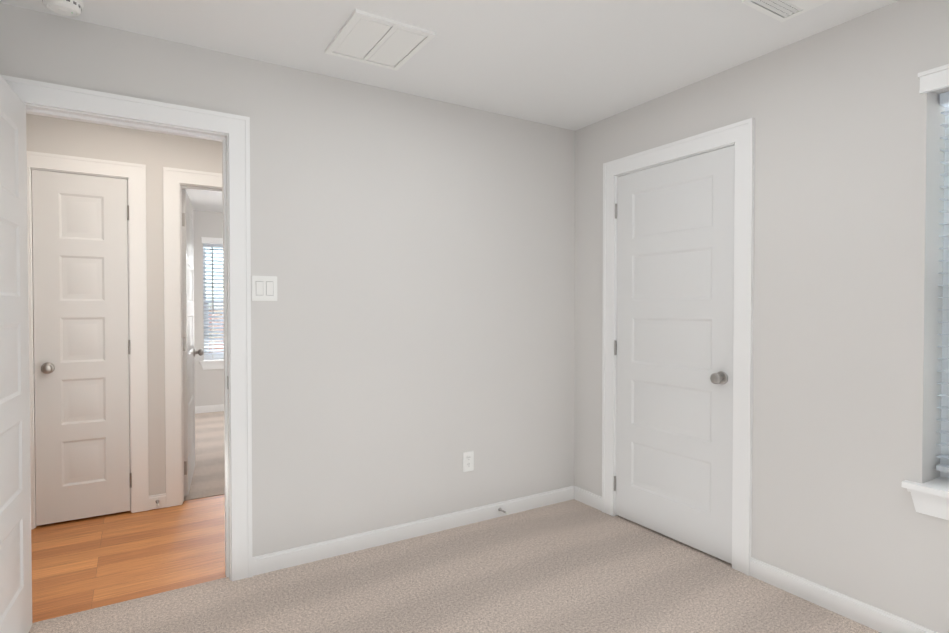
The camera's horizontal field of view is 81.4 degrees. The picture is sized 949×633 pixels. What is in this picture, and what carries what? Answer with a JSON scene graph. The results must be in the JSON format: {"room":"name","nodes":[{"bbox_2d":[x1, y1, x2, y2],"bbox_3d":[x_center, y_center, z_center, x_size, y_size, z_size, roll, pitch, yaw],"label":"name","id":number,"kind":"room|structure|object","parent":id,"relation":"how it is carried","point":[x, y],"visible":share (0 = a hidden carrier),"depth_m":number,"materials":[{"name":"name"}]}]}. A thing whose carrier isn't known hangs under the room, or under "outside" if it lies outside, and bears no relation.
{"room":"empty bedroom","nodes":[
{"label":"empty bedroom","id":0,"kind":"room"},
{"bbox_2d":[26,113,221,495],"bbox_3d":[-1.497,-0.010,3.833,5.230,2.420,0.115,-1,1,-32],"label":"wall","id":1,"kind":"structure","parent":0,"point":[155,153],"depth_m":3.45,"materials":[{"name":"paint"}]},
{"bbox_2d":[32,170,131,525],"bbox_3d":[-2.320,0.181,3.282,0.468,2.032,0.170,-1,1,-32],"label":"closet door","id":2,"kind":"structure","parent":1,"relation":"in","point":[81,335],"depth_m":3.26,"materials":[{"name":"white paint"}]},
{"bbox_2d":[27,151,148,529],"bbox_3d":[-2.344,0.137,3.313,0.653,2.142,0.155,-1,1,-32],"label":"door frame","id":3,"kind":"structure","parent":1,"relation":"attached to","point":[134,174],"depth_m":3.38,"materials":[{"name":"white paint"}]},
{"bbox_2d":[149,493,165,509],"bbox_3d":[-1.683,1.171,3.008,3.800,0.085,1.125,-1,1,-32],"label":"baseboard","id":4,"kind":"structure","parent":1,"relation":"attached to","point":[161,498],"depth_m":3.47,"materials":[{"name":"white paint"}]},
{"bbox_2d":[182,189,202,495],"bbox_3d":[-2.049,0.170,4.001,0.212,2.032,0.764,-1,1,-32],"label":"bedroom door","id":5,"kind":"structure","parent":1,"relation":"in","point":[189,351],"depth_m":3.80,"materials":[{"name":"white paint"}]},
{"bbox_2d":[163,167,222,507],"bbox_3d":[-1.578,0.130,3.784,0.958,2.142,0.155,-1,1,-32],"label":"door frame","id":6,"kind":"structure","parent":1,"relation":"attached to","point":[176,181],"depth_m":3.50,"materials":[{"name":"white paint"}]},
{"bbox_2d":[31,494,225,622],"bbox_3d":[-1.170,1.235,3.322,5.230,0.046,1.270,-1,1,-32],"label":"floor","id":7,"kind":"structure","parent":0,"point":[83,564],"depth_m":2.82,"materials":[{"name":"brown wood"}]},
{"bbox_2d":[184,411,224,500],"bbox_3d":[-1.887,1.197,5.692,3.965,0.050,3.520,-1,1,-32],"label":"floor","id":8,"kind":"structure","parent":0,"point":[208,478],"depth_m":4.65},
{"bbox_2d":[193,210,223,405],"bbox_3d":[-2.490,-0.062,7.228,3.360,2.420,0.240,-1,1,-32],"label":"wall","id":9,"kind":"structure","parent":0,"point":[209,386],"depth_m":6.61,"materials":[{"name":"paint"}]},
{"bbox_2d":[195,404,223,413],"bbox_3d":[-2.428,1.107,7.137,3.060,0.085,0.012,-1,1,-32],"label":"baseboard","id":10,"kind":"structure","parent":9,"relation":"attached to","point":[209,408],"depth_m":6.65,"materials":[{"name":"white paint"}]},
{"bbox_2d":[199,247,223,369],"bbox_3d":[-2.911,-0.132,6.939,1.010,1.531,0.264,-1,1,-32],"label":"window","id":11,"kind":"structure","parent":9,"relation":"in","point":[206,357],"depth_m":6.78,"materials":[{"name":"white plastic"}]},
{"bbox_2d":[203,243,223,357],"bbox_3d":[-2.923,-0.194,6.958,0.898,1.403,0.068,-1,1,-32],"label":"window blinds","id":12,"kind":"object","parent":11,"relation":"attached to","point":[212,350],"visible":0.21,"depth_m":6.78,"materials":[{"name":"white plastic"}]},
{"bbox_2d":[201,237,222,243],"bbox_3d":[-2.855,-0.916,6.835,0.950,0.073,0.024,-1,1,-32],"label":"valance","id":13,"kind":"object","parent":9,"relation":"attached to","point":[209,240],"visible":0.4,"depth_m":6.64,"materials":[{"name":"white paint"}]},
{"bbox_2d":[0,3,574,556],"bbox_3d":[-0.874,0.007,2.760,5.165,2.420,0.115,-1,1,-32],"label":"wall","id":14,"kind":"structure","parent":0,"point":[412,333],"depth_m":2.92,"materials":[{"name":"paint"}]},
{"bbox_2d":[0,75,31,632],"bbox_3d":[-1.609,0.203,1.808,0.170,2.032,0.761,-1,1,-32],"label":"door","id":15,"kind":"structure","parent":14,"relation":"in","point":[15,556],"depth_m":1.99,"materials":[{"name":"white paint"}]},
{"bbox_2d":[1,75,252,580],"bbox_3d":[-1.483,0.151,2.387,0.946,2.142,0.155,-1,1,-32],"label":"door frame","id":16,"kind":"structure","parent":14,"relation":"attached to","point":[231,132],"depth_m":2.54,"materials":[{"name":"white paint"}]},
{"bbox_2d":[251,276,276,300],"bbox_3d":[-0.992,-0.133,2.610,0.116,0.118,0.012,-1,1,-32],"label":"switch plate","id":17,"kind":"object","parent":14,"relation":"attached to","point":[263,288],"visible":1,"depth_m":2.61,"materials":[{"name":"white plastic"}]},
{"bbox_2d":[252,486,579,575],"bbox_3d":[-0.192,1.169,3.123,2.007,0.085,0.012,-1,1,-32],"label":"baseboard","id":18,"kind":"structure","parent":14,"relation":"attached to","point":[274,561],"depth_m":2.99,"materials":[{"name":"white paint"}]},
{"bbox_2d":[463,451,473,471],"bbox_3d":[-0.035,0.844,3.217,0.071,0.116,0.009,-1,1,-32],"label":"electrical outlet plate","id":19,"kind":"object","parent":14,"relation":"attached to","point":[468,460],"visible":1,"depth_m":3.21,"materials":[{"name":"white plastic"}]},
{"bbox_2d":[0,0,898,212],"bbox_3d":[-1.152,-1.261,3.253,5.400,0.100,8.400,-1,1,-32],"label":"ceiling","id":20,"kind":"structure","parent":0,"point":[574,65],"depth_m":2.39,"materials":[{"name":"paint"}]},
{"bbox_2d":[42,0,83,15],"bbox_3d":[-1.550,-1.170,2.076,0.132,0.046,0.132,-1,1,-32],"label":"smoke detector","id":21,"kind":"object","parent":20,"relation":"attached to","point":[68,7],"visible":1,"depth_m":2.06,"materials":[{"name":"white plastic"}]},
{"bbox_2d":[325,9,435,70],"bbox_3d":[-0.418,-1.191,2.406,0.350,0.014,0.405,-1,1,-32],"label":"access hatch","id":22,"kind":"object","parent":20,"relation":"attached to","point":[372,39],"visible":1,"depth_m":2.37,"materials":[{"name":"white plastic"}]},
{"bbox_2d":[741,0,831,21],"bbox_3d":[1.195,-1.186,2.028,0.275,0.012,0.285,-1,1,-32],"label":"ceiling vent","id":23,"kind":"object","parent":20,"relation":"in","point":[781,10],"visible":0.96,"depth_m":2.11,"materials":[{"name":"white plastic"}]},
{"bbox_2d":[29,499,880,632],"bbox_3d":[0.589,1.260,1.595,3.915,0.050,3.515,-1,1,-32],"label":"floor carpet","id":24,"kind":"object","parent":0,"point":[572,566],"visible":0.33,"depth_m":2.44,"materials":[{"name":"beige carpet"}]},
{"bbox_2d":[574,0,948,632],"bbox_3d":[1.673,0.015,2.220,0.240,2.420,3.475,-1,1,-32],"label":"wall","id":25,"kind":"structure","parent":0,"point":[848,232],"depth_m":2.28,"materials":[{"name":"paint"}]},
{"bbox_2d":[614,145,734,563],"bbox_3d":[1.067,0.185,3.010,0.170,2.032,0.773,-1,1,-32],"label":"closet door","id":26,"kind":"structure","parent":25,"relation":"in","point":[673,347],"depth_m":2.95,"materials":[{"name":"white paint"}]},
{"bbox_2d":[602,118,754,575],"bbox_3d":[1.157,0.141,3.059,0.280,2.142,0.958,-1,1,-32],"label":"door frame","id":27,"kind":"structure","parent":25,"relation":"attached to","point":[740,135],"depth_m":2.65,"materials":[{"name":"white paint"}]},
{"bbox_2d":[750,557,937,632],"bbox_3d":[1.850,1.191,1.709,0.012,0.085,2.097,-1,1,-32],"label":"baseboard","id":28,"kind":"structure","parent":25,"relation":"attached to","point":[868,615],"depth_m":2.28,"materials":[{"name":"white paint"}]},
{"bbox_2d":[902,107,948,519],"bbox_3d":[1.968,-0.050,1.693,0.264,1.554,1.000,-1,1,-32],"label":"window","id":29,"kind":"structure","parent":25,"relation":"in","point":[945,388],"depth_m":2.10,"materials":[{"name":"white plastic"}]},
{"bbox_2d":[936,91,948,472],"bbox_3d":[1.988,-0.112,1.704,0.068,1.426,0.888,-1,1,-32],"label":"window blinds","id":30,"kind":"object","parent":29,"relation":"attached to","point":[944,99],"visible":0.85,"depth_m":2.06,"materials":[{"name":"white plastic"}]},
{"bbox_2d":[918,64,948,93],"bbox_3d":[1.876,-0.846,1.624,0.024,0.073,0.940,-1,1,-32],"label":"valance","id":31,"kind":"object","parent":25,"relation":"attached to","point":[934,79],"visible":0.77,"depth_m":1.98,"materials":[{"name":"white paint"}]},
{"label":"outside","id":32,"kind":"structure","parent":0,"visible":0},
{"bbox_3d":[-0.504,1.503,4.341,28.000,0.020,32.000,-1,1,-32],"label":"ground","id":33,"kind":"structure","parent":32,"visible":0},
{"bbox_2d":[209,307,223,352],"bbox_3d":[-3.859,0.624,9.778,12.000,1.570,0.200,-1,1,-32],"label":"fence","id":34,"kind":"object","parent":33,"relation":"on","point":[216,329],"depth_m":9.34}
]}

